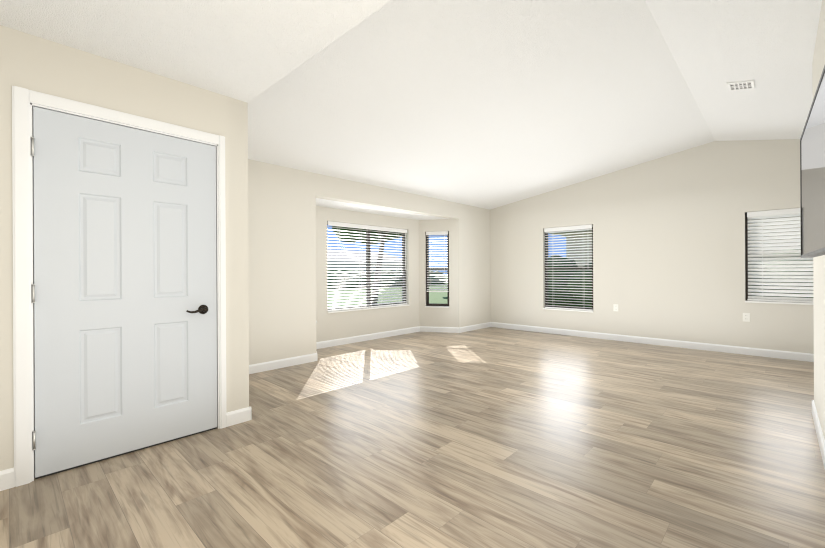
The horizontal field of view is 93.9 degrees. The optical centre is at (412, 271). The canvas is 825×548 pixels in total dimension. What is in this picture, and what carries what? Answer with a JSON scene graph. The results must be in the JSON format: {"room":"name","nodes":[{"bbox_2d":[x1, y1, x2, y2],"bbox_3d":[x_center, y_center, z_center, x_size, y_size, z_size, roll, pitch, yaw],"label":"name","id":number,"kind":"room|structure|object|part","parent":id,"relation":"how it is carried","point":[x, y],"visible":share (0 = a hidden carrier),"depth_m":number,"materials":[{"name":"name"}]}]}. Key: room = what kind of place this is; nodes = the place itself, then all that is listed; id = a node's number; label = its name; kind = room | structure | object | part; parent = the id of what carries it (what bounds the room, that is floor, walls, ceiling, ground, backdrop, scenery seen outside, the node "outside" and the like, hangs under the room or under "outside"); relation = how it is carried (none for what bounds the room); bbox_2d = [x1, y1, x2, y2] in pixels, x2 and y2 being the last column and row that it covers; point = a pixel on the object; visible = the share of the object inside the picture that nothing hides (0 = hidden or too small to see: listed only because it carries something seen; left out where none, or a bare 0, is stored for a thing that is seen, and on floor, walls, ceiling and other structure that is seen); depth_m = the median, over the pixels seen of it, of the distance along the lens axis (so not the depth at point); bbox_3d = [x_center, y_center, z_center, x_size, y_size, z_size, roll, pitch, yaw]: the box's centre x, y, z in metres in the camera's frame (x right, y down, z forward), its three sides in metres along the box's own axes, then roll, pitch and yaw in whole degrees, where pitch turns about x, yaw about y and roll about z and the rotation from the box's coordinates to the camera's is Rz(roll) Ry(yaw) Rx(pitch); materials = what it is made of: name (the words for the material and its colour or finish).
{"room":"living room","nodes":[
{"label":"living room","id":0,"kind":"room"},
{"bbox_2d":[0,25,248,470],"bbox_3d":[-2.346,-0.101,1.909,0.140,2.480,3.010,0,0,44],"label":"wall","id":1,"kind":"structure","parent":0,"point":[35,63],"depth_m":2.38,"materials":[{"name":"white paint"}]},
{"bbox_2d":[0,468,13,490],"bbox_3d":[-2.658,1.090,1.463,0.013,0.100,1.587,0,0,44],"label":"baseboard","id":2,"kind":"structure","parent":1,"relation":"attached to","point":[6,476],"depth_m":2.02,"materials":[{"name":"white"}]},
{"bbox_2d":[12,86,226,486],"bbox_3d":[-1.792,0.074,2.478,0.156,2.124,1.082,0,0,44],"label":"door frame","id":3,"kind":"structure","parent":1,"relation":"attached to","point":[24,101],"depth_m":2.08,"materials":[{"name":"white wood"}]},
{"bbox_2d":[31,106,216,477],"bbox_3d":[-1.739,0.108,2.434,0.098,2.031,0.954,0,0,44],"label":"door","id":4,"kind":"structure","parent":1,"relation":"in","point":[125,331],"depth_m":2.38,"materials":[{"name":"grey wood"}]},
{"bbox_3d":[-2.064,0.117,2.096,0.015,1.700,0.015,0,0,44],"label":"door hinge","id":5,"kind":"part","parent":4,"relation":"part of","materials":[{"name":"black metal"}]},
{"bbox_2d":[36,427,216,478],"bbox_3d":[-1.752,1.130,2.459,0.028,0.011,0.938,0,0,44],"label":"door sweep","id":6,"kind":"object","parent":4,"relation":"attached to","point":[122,454],"depth_m":2.38,"materials":[{"name":"grey"}]},
{"bbox_3d":[-1.488,0.264,2.670,0.062,0.066,0.154,0,0,44],"label":"knob","id":7,"kind":"part","parent":4,"relation":"part of","materials":[{"name":"brown metal"}]},
{"bbox_2d":[0,0,390,102],"bbox_3d":[-1.648,-1.370,1.238,4.755,0.150,3.010,0,0,44],"label":"ceiling","id":8,"kind":"structure","parent":0,"point":[247,51],"depth_m":2.08,"materials":[{"name":"white paint"}]},
{"bbox_2d":[229,98,248,409],"bbox_3d":[-0.653,-0.366,2.278,4.475,2.992,0.140,0,0,44],"label":"wall","id":9,"kind":"structure","parent":0,"point":[237,259],"depth_m":2.90,"materials":[{"name":"white paint"}]},
{"bbox_2d":[228,406,251,421],"bbox_3d":[-1.711,1.086,3.398,1.308,0.100,0.013,0,0,44],"label":"baseboard","id":10,"kind":"structure","parent":9,"relation":"attached to","point":[245,414],"depth_m":2.91,"materials":[{"name":"white"}]},
{"bbox_2d":[316,206,418,341],"bbox_3d":[-0.715,-0.074,6.515,0.140,2.410,2.410,0,0,44],"label":"wall","id":11,"kind":"structure","parent":0,"point":[333,326],"depth_m":6.31,"materials":[{"name":"white paint"}]},
{"bbox_2d":[327,224,405,309],"bbox_3d":[-0.749,-0.089,6.519,0.055,1.380,1.760,0,0,44],"label":"window","id":12,"kind":"structure","parent":11,"relation":"in","point":[403,239],"depth_m":6.52,"materials":[{"name":"brown metal"}]},
{"bbox_2d":[327,221,406,310],"bbox_3d":[-0.706,-0.090,6.479,0.062,1.373,1.716,0,0,44],"label":"blind","id":13,"kind":"object","parent":12,"relation":"attached to","point":[359,226],"visible":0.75,"depth_m":6.36,"materials":[{"name":"white plastic"}]},
{"bbox_2d":[405,235,405,269],"bbox_3d":[-0.129,-0.382,7.029,0.013,0.700,0.008,0,0,44],"label":"blind wand","id":14,"kind":"object","parent":13,"relation":"hanging from","point":[405,252],"visible":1,"depth_m":7.03,"materials":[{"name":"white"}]},
{"bbox_2d":[328,304,409,312],"bbox_3d":[-0.696,0.611,6.472,0.095,0.020,1.760,0,0,44],"label":"sill","id":15,"kind":"structure","parent":11,"relation":"attached to","point":[367,308],"depth_m":6.34,"materials":[{"name":"white"}]},
{"bbox_2d":[321,326,419,345],"bbox_3d":[-0.653,1.080,6.462,0.013,0.100,2.290,0,0,44],"label":"baseboard","id":16,"kind":"structure","parent":11,"relation":"attached to","point":[354,339],"depth_m":6.41,"materials":[{"name":"white"}]},
{"bbox_2d":[248,159,489,364],"bbox_3d":[-1.406,-0.093,4.832,0.140,2.455,8.540,0,0,44],"label":"wall","id":17,"kind":"structure","parent":0,"point":[282,252],"depth_m":4.74,"materials":[{"name":"white paint"}]},
{"bbox_2d":[249,351,317,373],"bbox_3d":[-1.713,1.086,4.393,0.013,0.100,1.451,0,0,44],"label":"baseboard","id":18,"kind":"structure","parent":17,"relation":"attached to","point":[276,364],"depth_m":4.56,"materials":[{"name":"white wood"}]},
{"bbox_2d":[316,342,331,348],"bbox_3d":[-1.325,1.084,5.273,0.600,0.100,0.381,0,0,44],"label":"baseboard","id":19,"kind":"structure","parent":17,"relation":"attached to","point":[319,345],"depth_m":5.72,"materials":[{"name":"white"}]},
{"bbox_2d":[460,322,491,332],"bbox_3d":[1.220,1.071,7.473,0.013,0.100,1.041,0,0,44],"label":"baseboard","id":20,"kind":"structure","parent":17,"relation":"attached to","point":[489,324],"depth_m":7.46,"materials":[{"name":"white"}]},
{"bbox_2d":[316,198,447,219],"bbox_3d":[-0.531,-1.130,6.335,0.661,0.300,2.910,0,0,44],"label":"ceiling","id":21,"kind":"structure","parent":0,"point":[354,207],"depth_m":6.12,"materials":[{"name":"white paint"}]},
{"bbox_2d":[0,327,824,547],"bbox_3d":[0.716,1.183,2.914,7.270,0.120,8.680,0,0,44],"label":"floor","id":22,"kind":"structure","parent":0,"point":[491,437],"depth_m":2.28,"materials":[{"name":"brown wood"}]},
{"bbox_2d":[419,219,458,326],"bbox_3d":[0.480,-0.080,7.277,0.817,2.410,0.140,0,0,14],"label":"wall","id":23,"kind":"structure","parent":0,"point":[438,317],"depth_m":7.18,"materials":[{"name":"white paint"}]},
{"bbox_2d":[425,306,448,307],"bbox_3d":[0.470,0.655,7.239,0.455,0.020,0.095,0,0,14],"label":"sill","id":24,"kind":"structure","parent":23,"relation":"attached to","point":[438,306],"depth_m":7.20,"materials":[{"name":"white"}]},
{"bbox_2d":[426,231,448,305],"bbox_3d":[0.483,-0.060,7.305,0.455,1.410,0.055,0,0,14],"label":"window","id":25,"kind":"structure","parent":23,"relation":"in","point":[427,294],"depth_m":7.31,"materials":[{"name":"brown metal"}]},
{"bbox_2d":[426,231,448,291],"bbox_3d":[0.468,-0.194,7.248,0.411,1.137,0.062,0,0,14],"label":"blind","id":26,"kind":"object","parent":25,"relation":"attached to","point":[439,233],"visible":0.96,"depth_m":7.24,"materials":[{"name":"white plastic"}]},
{"bbox_2d":[444,234,444,270],"bbox_3d":[0.598,-0.366,7.174,0.010,0.700,0.012,0,0,44],"label":"blind wand","id":27,"kind":"object","parent":26,"relation":"hanging from","point":[444,252],"visible":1,"depth_m":7.17,"materials":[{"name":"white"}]},
{"bbox_2d":[420,326,459,332],"bbox_3d":[0.501,1.074,7.191,0.600,0.100,0.381,0,0,44],"label":"baseboard","id":28,"kind":"structure","parent":23,"relation":"attached to","point":[422,328],"depth_m":7.18,"materials":[{"name":"white wood"}]},
{"bbox_2d":[248,0,821,209],"bbox_3d":[1.942,-1.605,3.715,6.580,0.740,5.810,0,0,44],"label":"ceiling","id":29,"kind":"structure","parent":0,"point":[489,104],"depth_m":3.49,"materials":[{"name":"white paint"}]},
{"bbox_2d":[727,80,754,90],"bbox_3d":[3.051,-1.733,3.577,0.188,0.051,0.200,0,0,44],"label":"ceiling vent","id":30,"kind":"object","parent":29,"relation":"in","point":[736,85],"visible":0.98,"depth_m":3.57,"materials":[{"name":"white metal"}]},
{"bbox_2d":[490,139,813,353],"bbox_3d":[3.910,-0.389,5.761,6.560,2.992,0.140,0,0,44],"label":"wall","id":31,"kind":"structure","parent":0,"point":[669,247],"depth_m":5.75,"materials":[{"name":"white paint"}]},
{"bbox_2d":[543,308,592,312],"bbox_3d":[2.751,0.673,6.815,0.880,0.020,0.095,0,0,44],"label":"sill","id":32,"kind":"structure","parent":31,"relation":"attached to","point":[568,310],"depth_m":6.80,"materials":[{"name":"white"}]},
{"bbox_2d":[545,227,592,308],"bbox_3d":[2.794,-0.072,6.864,0.880,1.470,0.055,0,0,44],"label":"window","id":33,"kind":"structure","parent":31,"relation":"in","point":[547,298],"depth_m":7.12,"materials":[{"name":"brown metal"}]},
{"bbox_2d":[544,224,592,310],"bbox_3d":[2.753,-0.072,6.822,0.836,1.463,0.062,0,0,44],"label":"window blind","id":34,"kind":"object","parent":33,"relation":"attached to","point":[571,228],"visible":1,"depth_m":6.80,"materials":[{"name":"white plastic"}]},
{"bbox_2d":[613,304,617,310],"bbox_3d":[3.299,0.581,6.246,0.072,0.115,0.008,0,0,44],"label":"electrical outlet","id":35,"kind":"object","parent":31,"relation":"attached to","point":[615,307],"visible":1,"depth_m":6.25,"materials":[{"name":"white plastic"}]},
{"bbox_2d":[492,322,813,361],"bbox_3d":[3.865,1.058,5.706,6.280,0.100,0.013,0,0,44],"label":"baseboard","id":36,"kind":"structure","parent":31,"relation":"attached to","point":[808,357],"depth_m":5.69,"materials":[{"name":"white wood"}]},
{"bbox_2d":[743,313,749,321],"bbox_3d":[4.458,0.605,5.142,0.072,0.115,0.008,0,0,44],"label":"electrical outlet","id":37,"kind":"object","parent":31,"relation":"attached to","point":[746,317],"visible":1,"depth_m":5.14,"materials":[{"name":"white plastic"}]},
{"bbox_2d":[745,213,803,302],"bbox_3d":[4.835,-0.211,4.919,0.880,1.187,0.055,0,0,44],"label":"window","id":38,"kind":"structure","parent":31,"relation":"in","point":[746,253],"depth_m":5.20,"materials":[{"name":"brown metal"}]},
{"bbox_2d":[747,208,813,302],"bbox_3d":[4.795,-0.211,4.877,0.836,1.180,0.062,0,0,44],"label":"window blind","id":39,"kind":"object","parent":38,"relation":"attached to","point":[779,215],"visible":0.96,"depth_m":4.96,"materials":[{"name":"white plastic"}]},
{"bbox_2d":[745,300,813,304],"bbox_3d":[4.791,0.393,4.870,0.880,0.020,0.095,0,0,44],"label":"sill","id":40,"kind":"structure","parent":31,"relation":"attached to","point":[801,303],"depth_m":4.90,"materials":[{"name":"white wood"}]},
{"bbox_2d":[812,0,824,439],"bbox_3d":[1.097,-0.287,0.769,0.140,2.818,6.110,0,0,44],"label":"wall","id":41,"kind":"structure","parent":0,"point":[818,63],"depth_m":2.56,"materials":[{"name":"white paint"}]},
{"bbox_2d":[800,65,824,257],"bbox_3d":[1.565,-0.351,1.450,0.120,0.570,0.981,0,0,44],"label":"tv","id":42,"kind":"object","parent":41,"relation":"attached to","point":[812,180],"visible":1,"depth_m":1.43,"materials":[{"name":"black"}]},
{"bbox_2d":[812,400,824,468],"bbox_3d":[1.101,1.071,0.878,0.013,0.100,5.983,0,0,44],"label":"baseboard","id":43,"kind":"structure","parent":41,"relation":"attached to","point":[821,441],"depth_m":2.51,"materials":[{"name":"white wood"}]},
{"label":"outside","id":44,"kind":"structure","parent":0,"visible":0},
{"bbox_2d":[328,276,446,306],"bbox_3d":[-0.857,1.406,35.345,130.000,0.250,130.000,0,0,44],"label":"ground","id":45,"kind":"structure","parent":44,"point":[438,297],"depth_m":20.34,"materials":[{"name":"green plant"}]},
{"bbox_2d":[327,249,401,270],"bbox_3d":[-10.078,-1.148,64.827,11.000,4.950,19.000,0,0,44],"label":"house","id":46,"kind":"structure","parent":45,"relation":"on","point":[400,259],"depth_m":61.30,"materials":[{"name":"beige"}]},
{"bbox_2d":[332,226,401,303],"bbox_3d":[-1.008,-1.043,12.301,4.091,4.686,3.944,0,0,44],"label":"tree","id":47,"kind":"object","parent":45,"relation":"on","point":[380,236],"depth_m":12.42,"materials":[{"name":"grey plant"}]},
{"bbox_2d":[327,269,433,273],"bbox_3d":[-5.982,0.554,58.153,3.160,2.509,30.099,0,0,44],"label":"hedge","id":48,"kind":"object","parent":45,"relation":"on","point":[362,272],"depth_m":54.80,"materials":[{"name":"green plant"}]},
{"bbox_2d":[327,270,445,288],"bbox_3d":[-2.610,0.730,32.781,2.228,1.813,17.872,0,0,40],"label":"hedge","id":49,"kind":"object","parent":45,"relation":"on","point":[373,281],"depth_m":30.60,"materials":[{"name":"green plant"}]},
{"bbox_2d":[548,216,800,266],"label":"sky","id":50,"kind":"structure","parent":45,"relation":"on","point":[591,244],"depth_m":14.51,"materials":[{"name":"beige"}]},
{"bbox_2d":[548,249,812,307],"bbox_3d":[5.022,0.555,7.872,9.057,2.092,1.922,0,0,44],"label":"hedge","id":51,"kind":"object","parent":45,"relation":"on","point":[567,290],"depth_m":8.55,"materials":[{"name":"green plant"}]}
]}

